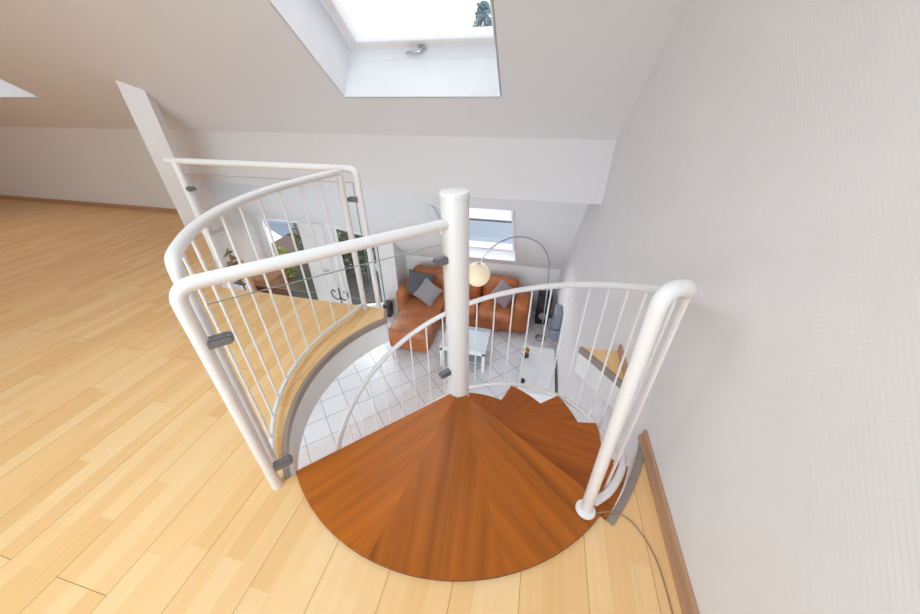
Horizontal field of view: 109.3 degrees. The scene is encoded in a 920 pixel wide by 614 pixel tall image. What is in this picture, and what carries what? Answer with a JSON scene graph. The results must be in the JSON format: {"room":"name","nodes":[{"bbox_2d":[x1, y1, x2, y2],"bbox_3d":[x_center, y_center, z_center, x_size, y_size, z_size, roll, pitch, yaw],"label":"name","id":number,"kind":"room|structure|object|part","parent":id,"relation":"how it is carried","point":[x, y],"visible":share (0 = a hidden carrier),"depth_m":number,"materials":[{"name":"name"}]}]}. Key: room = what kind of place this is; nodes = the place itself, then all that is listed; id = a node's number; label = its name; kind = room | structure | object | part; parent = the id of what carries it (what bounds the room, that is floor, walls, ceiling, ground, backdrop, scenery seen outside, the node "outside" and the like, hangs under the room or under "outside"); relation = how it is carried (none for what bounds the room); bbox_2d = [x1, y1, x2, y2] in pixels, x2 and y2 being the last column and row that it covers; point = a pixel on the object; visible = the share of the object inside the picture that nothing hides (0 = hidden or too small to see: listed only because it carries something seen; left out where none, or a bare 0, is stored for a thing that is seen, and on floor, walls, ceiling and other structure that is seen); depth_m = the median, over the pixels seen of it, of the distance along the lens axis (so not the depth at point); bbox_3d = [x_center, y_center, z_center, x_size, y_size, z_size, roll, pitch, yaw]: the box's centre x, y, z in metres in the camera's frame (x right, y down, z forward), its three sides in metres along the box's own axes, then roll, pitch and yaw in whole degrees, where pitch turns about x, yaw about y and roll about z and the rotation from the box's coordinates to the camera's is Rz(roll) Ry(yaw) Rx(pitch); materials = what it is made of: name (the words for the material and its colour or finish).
{"room":"attic loft landing","nodes":[
{"label":"attic loft landing","id":0,"kind":"room"},
{"bbox_2d":[202,187,265,262],"bbox_3d":[-4.782,0.483,3.147,0.200,3.376,7.450,7,34,11],"label":"wall","id":1,"kind":"structure","parent":0,"point":[233,219],"depth_m":5.86,"materials":[{"name":"white paint"}]},
{"bbox_2d":[251,216,342,302],"bbox_3d":[-3.100,-0.806,6.440,1.500,1.941,0.120,7,34,11],"label":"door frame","id":2,"kind":"structure","parent":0,"point":[256,221],"depth_m":6.15,"materials":[{"name":"white paint"}]},
{"bbox_2d":[259,219,318,299],"bbox_3d":[-3.314,-0.833,6.482,0.830,1.860,0.060,7,34,11],"label":"window","id":3,"kind":"structure","parent":2,"relation":"in","point":[262,223],"depth_m":6.20,"materials":[{"name":"white plastic"}]},
{"bbox_2d":[299,222,340,302],"bbox_3d":[-2.651,-0.678,6.271,0.450,1.890,0.088,7,34,11],"label":"door","id":4,"kind":"structure","parent":2,"relation":"in","point":[318,230],"depth_m":6.21,"materials":[{"name":"white wood"}]},
{"bbox_2d":[0,126,615,229],"bbox_3d":[-3.324,-1.565,4.048,9.594,1.223,0.100,7,34,11],"label":"wall","id":5,"kind":"structure","parent":0,"point":[112,166],"depth_m":3.50,"materials":[{"name":"paint"}]},
{"bbox_2d":[0,195,177,212],"bbox_3d":[-5.670,-1.506,4.668,4.800,0.055,0.016,7,34,11],"label":"baseboard","id":6,"kind":"structure","parent":5,"relation":"attached to","point":[96,204],"depth_m":4.56,"materials":[{"name":"brown wood"}]},
{"bbox_2d":[0,199,681,613],"bbox_3d":[-4.098,0.678,1.539,9.594,0.200,6.730,7,34,11],"label":"floor","id":7,"kind":"structure","parent":0,"point":[129,484],"depth_m":1.36,"materials":[{"name":"brown wood"}]},
{"bbox_2d":[115,80,210,232],"bbox_3d":[-2.978,-1.463,3.345,0.178,1.416,0.178,-13,35,-18],"label":"post","id":8,"kind":"object","parent":7,"relation":"on","point":[146,113],"visible":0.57,"depth_m":3.18,"materials":[{"name":"white paint"}]},
{"bbox_2d":[164,169,367,462],"bbox_3d":[-0.815,-0.062,1.609,0.220,0.954,1.250,2,33,3],"label":"balustrade","id":9,"kind":"object","parent":7,"relation":"on","point":[174,255],"visible":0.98,"depth_m":1.35,"materials":[{"name":"white metal"}]},
{"bbox_3d":[-0.821,0.299,1.845,0.204,0.021,1.223,2,33,3],"label":"rail","id":10,"kind":"part","parent":9,"relation":"part of","materials":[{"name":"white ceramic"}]},
{"bbox_2d":[163,157,381,307],"bbox_3d":[-1.250,-0.487,2.255,1.384,0.964,0.044,7,34,11],"label":"glass balustrade","id":11,"kind":"object","parent":7,"relation":"on","point":[175,162],"visible":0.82,"depth_m":2.05,"materials":[{"name":"white metal"}]},
{"bbox_3d":[-1.860,-0.556,2.380,0.044,0.945,0.044,7,34,11],"label":"post","id":12,"kind":"part","parent":11,"relation":"part of","materials":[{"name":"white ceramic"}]},
{"bbox_2d":[169,219,450,489],"bbox_3d":[-0.395,0.198,1.234,0.842,0.925,0.039,-21,38,-28],"label":"railing","id":13,"kind":"object","parent":7,"relation":"on","point":[179,293],"visible":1,"depth_m":0.96,"materials":[{"name":"white metal"}]},
{"bbox_2d":[281,309,386,478],"bbox_3d":[-0.711,0.362,1.859,0.242,0.041,1.260,5,33,8],"label":"trim","id":14,"kind":"structure","parent":7,"relation":"attached to","point":[325,359],"depth_m":1.79,"materials":[{"name":"grey metal"}]},
{"bbox_2d":[596,511,672,613],"bbox_3d":[0.606,0.886,1.001,0.136,0.021,0.500,-6,33,-8],"label":"cable","id":15,"kind":"object","parent":7,"relation":"on","point":[602,511],"visible":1,"depth_m":1.10,"materials":[{"name":"grey plastic"}]},
{"bbox_2d":[0,0,687,139],"bbox_3d":[-4.102,-0.904,0.510,9.594,1.628,6.730,7,34,11],"label":"ceiling","id":16,"kind":"structure","parent":0,"point":[568,69],"depth_m":2.45,"materials":[{"name":"paint"}]},
{"bbox_2d":[0,79,37,97],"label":"window","id":17,"kind":"structure","parent":16,"relation":"attached to","point":[7,89],"depth_m":3.42,"materials":[{"name":"white plastic"}]},
{"bbox_2d":[269,0,500,97],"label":"window","id":18,"kind":"structure","parent":16,"relation":"attached to","point":[363,56],"depth_m":2.50,"materials":[{"name":"white plastic"}]},
{"bbox_3d":[-0.445,-2.103,1.641,1.098,0.986,1.387,7,34,11],"label":"pane","id":19,"kind":"part","parent":18,"relation":"part of","materials":[{"name":"clear glass"}]},
{"bbox_3d":[-0.440,-2.143,1.642,1.340,1.224,1.653,7,34,11],"label":"frame","id":20,"kind":"part","parent":18,"relation":"part of","materials":[{"name":"white plastic"}]},
{"bbox_3d":[-0.444,-2.110,1.641,1.198,1.113,1.517,7,34,11],"label":"sash","id":21,"kind":"part","parent":18,"relation":"part of","materials":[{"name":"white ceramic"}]},
{"bbox_3d":[-0.345,-2.005,2.534,0.149,0.062,0.047,7,34,11],"label":"handle","id":22,"kind":"part","parent":18,"relation":"part of","materials":[{"name":"metal"}]},
{"bbox_2d":[325,223,397,308],"bbox_3d":[-1.830,-0.762,6.386,1.135,1.921,0.120,-5,33,-8],"label":"wall","id":23,"kind":"structure","parent":0,"point":[384,251],"depth_m":6.37,"materials":[{"name":"white paint"}]},
{"bbox_2d":[332,228,385,307],"bbox_3d":[-1.921,-0.725,6.372,0.744,1.774,0.094,-5,33,-8],"label":"window","id":24,"kind":"structure","parent":23,"relation":"in","point":[334,229],"depth_m":6.42,"materials":[{"name":"white plastic"}]},
{"bbox_2d":[200,181,588,269],"bbox_3d":[-1.146,-1.413,5.035,5.694,2.464,2.540,7,34,11],"label":"wall","id":25,"kind":"structure","parent":0,"point":[555,225],"depth_m":4.95,"materials":[{"name":"white paint"}]},
{"bbox_2d":[424,204,515,260],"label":"window","id":26,"kind":"structure","parent":25,"relation":"attached to","point":[477,249],"depth_m":5.20,"materials":[{"name":"white plastic"}]},
{"bbox_3d":[0.321,-1.385,5.357,1.295,1.486,1.527,7,34,11],"label":"frame","id":27,"kind":"part","parent":26,"relation":"part of","materials":[{"name":"white plastic"}]},
{"bbox_2d":[439,206,511,220],"bbox_3d":[0.217,-1.443,4.792,1.083,0.425,0.438,7,34,11],"label":"blind","id":28,"kind":"object","parent":26,"relation":"attached to","point":[478,214],"depth_m":4.90,"materials":[{"name":"white fabric"}]},
{"bbox_3d":[0.316,-1.353,5.351,1.153,1.362,1.400,7,34,11],"label":"sash","id":29,"kind":"part","parent":26,"relation":"part of","materials":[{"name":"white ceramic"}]},
{"bbox_2d":[390,242,406,290],"bbox_3d":[-1.263,-0.750,6.731,0.120,1.523,0.530,7,34,11],"label":"wall","id":30,"kind":"structure","parent":0,"point":[399,262],"depth_m":6.56,"materials":[{"name":"white paint"}]},
{"bbox_2d":[298,309,552,469],"bbox_3d":[-1.787,1.981,3.931,5.900,0.001,8.500,7,34,11],"label":"floor","id":31,"kind":"structure","parent":0,"point":[319,438],"depth_m":5.09,"materials":[{"name":"white tile"}]},
{"bbox_2d":[210,226,254,291],"bbox_3d":[-3.918,-0.305,5.609,0.343,2.010,0.620,7,34,11],"label":"tall cabinet","id":32,"kind":"object","parent":31,"relation":"on","point":[221,240],"visible":0.24,"depth_m":5.23,"materials":[{"name":"white paint"}]},
{"bbox_3d":[-3.792,-0.207,5.457,0.015,1.910,0.285,7,34,11],"label":"door","id":33,"kind":"part","parent":32,"relation":"part of","materials":[{"name":"white paint"}]},
{"bbox_2d":[223,248,245,289],"bbox_3d":[-3.616,-0.147,5.542,0.240,1.818,0.240,7,34,11],"label":"potted plant","id":34,"kind":"object","parent":31,"relation":"on","point":[232,258],"visible":0.31,"depth_m":5.19,"materials":[{"name":"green plant"}]},
{"bbox_2d":[241,260,257,290],"bbox_3d":[-3.578,-0.145,5.839,0.218,1.493,0.040,7,34,11],"label":"wooden pole","id":35,"kind":"object","parent":31,"relation":"on","point":[249,278],"visible":0.16,"depth_m":5.66,"materials":[{"name":"brown wood"}]},
{"bbox_2d":[251,270,289,295],"bbox_3d":[-3.610,-0.185,6.276,0.602,1.000,0.440,7,34,11],"label":"wooden chest","id":36,"kind":"object","parent":31,"relation":"on","point":[275,278],"visible":0.17,"depth_m":5.96,"materials":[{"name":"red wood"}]},
{"bbox_3d":[-3.342,-0.398,6.062,0.012,0.270,0.340,7,34,11],"label":"drawer","id":37,"kind":"part","parent":36,"relation":"part of","materials":[{"name":"red wood"}]},
{"bbox_3d":[-3.342,-0.147,6.226,0.012,0.290,0.340,7,34,11],"label":"drawer","id":38,"kind":"part","parent":36,"relation":"part of","materials":[{"name":"red wood"}]},
{"bbox_2d":[331,288,348,302],"bbox_3d":[-2.290,-0.037,6.347,0.220,0.750,0.305,-26,41,-34],"label":"candle stand","id":39,"kind":"object","parent":31,"relation":"on","point":[340,298],"visible":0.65,"depth_m":6.23,"materials":[{"name":"black metal"}]},
{"bbox_2d":[383,300,393,316],"bbox_3d":[-1.459,0.032,6.651,0.140,0.300,0.180,7,34,11],"label":"subwoofer","id":40,"kind":"object","parent":31,"relation":"on","point":[388,304],"visible":0.86,"depth_m":6.58,"materials":[{"name":"black plastic"}]},
{"bbox_2d":[389,265,530,351],"bbox_3d":[-0.025,0.039,6.038,2.590,0.891,1.723,7,34,11],"label":"sofa","id":41,"kind":"object","parent":31,"relation":"on","point":[413,312],"visible":0.53,"depth_m":6.07,"materials":[{"name":"leather"}]},
{"bbox_3d":[-1.067,-0.217,6.656,0.260,0.650,0.710,7,34,11],"label":"armrest","id":42,"kind":"part","parent":41,"relation":"part of","materials":[{"name":"leather"}]},
{"bbox_2d":[389,295,444,341],"bbox_3d":[-0.750,0.141,6.096,0.740,0.180,1.380,7,34,11],"label":"cushion","id":43,"kind":"object","parent":41,"relation":"on","point":[415,312],"depth_m":5.86,"materials":[{"name":"leather"}]},
{"bbox_2d":[406,269,433,295],"bbox_3d":[-0.798,-0.441,6.367,0.591,0.544,0.256,1,33,2],"label":"cushion","id":44,"kind":"object","parent":41,"relation":"on","point":[415,279],"visible":0.57,"depth_m":6.32,"materials":[{"name":"grey fabric"}]},
{"bbox_2d":[413,277,442,305],"bbox_3d":[-0.602,-0.274,6.165,0.247,0.517,0.540,26,41,35],"label":"cushion","id":45,"kind":"object","parent":41,"relation":"on","point":[427,292],"visible":0.99,"depth_m":6.12,"materials":[{"name":"grey fabric"}]},
{"bbox_3d":[-0.575,-0.505,6.677,0.800,0.674,0.353,7,34,11],"label":"backrest","id":46,"kind":"part","parent":41,"relation":"part of","materials":[{"name":"leather"}]},
{"bbox_2d":[443,297,479,317],"bbox_3d":[0.032,-0.007,6.321,0.640,0.200,0.540,7,34,11],"label":"seat cushion","id":47,"kind":"object","parent":41,"relation":"on","point":[472,309],"depth_m":6.14,"materials":[{"name":"leather"}]},
{"bbox_3d":[0.135,-0.389,6.551,0.640,0.614,0.349,7,34,11],"label":"backrest","id":48,"kind":"part","parent":41,"relation":"part of","materials":[{"name":"leather"}]},
{"bbox_3d":[0.456,0.137,6.456,1.450,0.250,0.640,7,34,11],"label":"seat","id":49,"kind":"part","parent":41,"relation":"part of","materials":[{"name":"leather"}]},
{"bbox_2d":[478,300,511,322],"bbox_3d":[0.670,0.073,6.196,0.650,0.200,0.540,7,34,11],"label":"seat cushion","id":50,"kind":"object","parent":41,"relation":"on","point":[485,308],"depth_m":6.02,"materials":[{"name":"leather"}]},
{"bbox_3d":[0.797,-0.306,6.421,0.700,0.614,0.349,7,34,11],"label":"backrest","id":51,"kind":"part","parent":41,"relation":"part of","materials":[{"name":"leather"}]},
{"bbox_2d":[490,279,517,307],"bbox_3d":[0.809,-0.239,6.051,0.547,0.529,0.236,10,34,16],"label":"cushion","id":52,"kind":"object","parent":41,"relation":"on","point":[504,301],"visible":0.66,"depth_m":6.01,"materials":[{"name":"grey fabric"}]},
{"bbox_3d":[1.176,0.076,6.216,0.310,0.630,0.720,7,34,11],"label":"armrest","id":53,"kind":"part","parent":41,"relation":"part of","materials":[{"name":"leather"}]},
{"bbox_2d":[439,326,490,372],"bbox_3d":[0.100,0.682,5.513,0.750,0.445,0.620,7,34,11],"label":"coffee table","id":54,"kind":"object","parent":31,"relation":"on","point":[483,335],"visible":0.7,"depth_m":5.33,"materials":[{"name":"white paint"}]},
{"bbox_3d":[-0.300,0.807,5.363,0.050,0.400,0.050,7,34,11],"label":"leg","id":55,"kind":"part","parent":54,"relation":"part of","materials":[{"name":"white paint"}]},
{"bbox_3d":[0.090,0.525,5.365,0.710,0.006,0.500,7,34,11],"label":"glass","id":56,"kind":"part","parent":54,"relation":"part of","materials":[{"name":"glass"}]},
{"bbox_2d":[444,346,487,363],"bbox_3d":[0.100,0.734,5.547,0.690,0.020,0.560,7,34,11],"label":"shelf","id":57,"kind":"object","parent":54,"relation":"attached to","point":[471,357],"depth_m":5.36,"materials":[{"name":"grey paint"}]},
{"bbox_3d":[0.372,0.892,5.231,0.050,0.400,0.050,7,34,11],"label":"leg","id":58,"kind":"part","parent":54,"relation":"part of","materials":[{"name":"white paint"}]},
{"bbox_2d":[296,188,699,581],"bbox_3d":[-0.003,1.066,2.107,1.579,3.516,1.585,7,34,11],"label":"spiral staircase","id":59,"kind":"structure","parent":31,"relation":"on","point":[465,486],"depth_m":1.27,"materials":[{"name":"brown wood"}]},
{"bbox_3d":[-0.006,0.619,1.825,1.560,2.348,1.560,7,34,11],"label":"handrail","id":60,"kind":"part","parent":59,"relation":"part of","materials":[{"name":"white metal"}]},
{"bbox_3d":[-0.001,1.322,2.281,1.579,2.223,1.572,7,34,11],"label":"rail","id":61,"kind":"part","parent":59,"relation":"part of","materials":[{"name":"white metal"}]},
{"bbox_2d":[469,236,549,286],"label":"lamp","id":62,"kind":"object","parent":31,"relation":"on","point":[479,273],"depth_m":4.74,"materials":[{"name":"metal"}]},
{"bbox_3d":[0.265,-0.493,4.874,0.370,0.356,0.370,7,34,11],"label":"lamp shade","id":63,"kind":"part","parent":62,"relation":"part of","materials":[{"name":"beige glass"}]},
{"bbox_2d":[517,345,554,402],"bbox_3d":[1.131,1.084,4.906,0.510,0.430,1.010,7,34,11],"label":"sideboard","id":64,"kind":"object","parent":31,"relation":"on","point":[547,360],"visible":0.61,"depth_m":4.74,"materials":[{"name":"white paint"}]},
{"bbox_2d":[523,347,529,357],"bbox_3d":[1.009,0.688,4.970,0.100,0.164,0.100,7,34,11],"label":"ornament","id":65,"kind":"object","parent":64,"relation":"on","point":[527,350],"visible":0.77,"depth_m":4.93,"materials":[{"name":"gold metal"}]},
{"bbox_2d":[535,289,547,340],"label":"lamp","id":66,"kind":"object","parent":31,"relation":"on","point":[538,337],"depth_m":5.97,"materials":[{"name":"metal"}]},
{"bbox_2d":[535,290,552,324],"bbox_3d":[1.631,0.014,6.374,0.260,0.620,0.290,7,34,11],"label":"loudspeaker","id":67,"kind":"object","parent":31,"relation":"on","point":[542,293],"visible":0.73,"depth_m":6.25,"materials":[{"name":"black plastic"}]},
{"bbox_2d":[405,255,560,313],"bbox_3d":[0.355,-0.543,6.832,3.244,1.059,0.150,7,34,11],"label":"wall","id":68,"kind":"structure","parent":0,"point":[527,276],"depth_m":6.48,"materials":[{"name":"white paint"}]},
{"bbox_2d":[553,0,919,613],"bbox_3d":[1.017,0.391,1.669,0.250,5.121,9.570,7,34,11],"label":"wall","id":69,"kind":"structure","parent":0,"point":[767,160],"depth_m":0.78,"materials":[{"name":"paper"}]},
{"bbox_2d":[548,304,562,351],"bbox_3d":[1.511,0.439,5.336,0.180,1.000,0.330,7,34,11],"label":"wall lamp","id":70,"kind":"object","parent":69,"relation":"attached to","point":[554,324],"visible":0.96,"depth_m":5.11,"materials":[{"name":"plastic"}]},
{"bbox_3d":[1.509,0.380,5.298,0.175,0.220,0.330,7,34,11],"label":"lamp shade","id":71,"kind":"part","parent":70,"relation":"part of","materials":[{"name":"grey fabric"}]},
{"bbox_2d":[578,346,622,388],"bbox_3d":[0.813,0.347,1.876,0.025,0.041,0.352,-14,35,-20],"label":"trim","id":72,"kind":"structure","parent":69,"relation":"attached to","point":[598,364],"depth_m":1.88,"materials":[{"name":"beige wood"}]},
{"bbox_2d":[606,442,643,525],"bbox_3d":[0.692,0.704,1.328,0.044,0.041,0.456,24,40,32],"label":"trim","id":73,"kind":"structure","parent":69,"relation":"attached to","point":[612,518],"depth_m":1.28,"materials":[{"name":"grey metal"}]},
{"bbox_2d":[617,344,699,613],"bbox_3d":[0.375,1.592,-0.122,0.022,0.062,5.080,7,34,11],"label":"baseboard","id":74,"kind":"structure","parent":69,"relation":"attached to","point":[687,600],"depth_m":1.13,"materials":[{"name":"brown wood"}]},
{"label":"outside","id":75,"kind":"structure","parent":0,"visible":0},
{"bbox_2d":[265,220,511,270],"bbox_3d":[-5.182,-6.149,21.945,100.000,0.001,120.000,7,34,11],"label":"sky","id":76,"kind":"structure","parent":75,"point":[482,231],"depth_m":19.43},
{"bbox_2d":[264,220,292,224],"bbox_3d":[-10.662,-9.482,20.669,13.000,7.000,5.030,7,34,11],"label":"building","id":77,"kind":"structure","parent":76,"relation":"on","point":[275,222],"depth_m":20.55,"materials":[{"name":"blue"}]},
{"bbox_2d":[266,227,301,252],"bbox_3d":[-7.549,-1.427,11.097,5.100,3.920,3.400,7,34,11],"label":"house","id":78,"kind":"structure","parent":76,"relation":"on","point":[285,242],"depth_m":10.78,"materials":[{"name":"beige paint"}]},
{"bbox_2d":[471,0,491,26],"bbox_3d":[1.640,-16.045,25.821,7.680,12.341,7.519,7,34,11],"label":"conifer","id":79,"kind":"object","parent":76,"relation":"on","point":[483,10],"visible":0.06,"depth_m":22.70,"materials":[{"name":"green plant"}]},
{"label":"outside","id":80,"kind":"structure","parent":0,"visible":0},
{"bbox_2d":[287,263,382,304],"bbox_3d":[-4.576,-0.643,8.176,6.800,0.180,1.850,7,34,11],"label":"terrace","id":81,"kind":"object","parent":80,"point":[298,289],"depth_m":7.81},
{"bbox_2d":[273,247,296,278],"bbox_3d":[-4.327,-1.042,7.930,0.684,0.854,0.678,7,34,11],"label":"bush","id":82,"kind":"object","parent":81,"relation":"on","point":[280,250],"visible":0.23,"depth_m":7.89,"materials":[{"name":"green plant"}]},
{"bbox_2d":[287,223,375,274],"bbox_3d":[-2.991,-1.517,7.874,2.474,1.683,0.710,7,34,11],"label":"hedge","id":83,"kind":"object","parent":81,"relation":"on","point":[342,235],"visible":0.17,"depth_m":7.83,"materials":[{"name":"green plant"}]}
]}

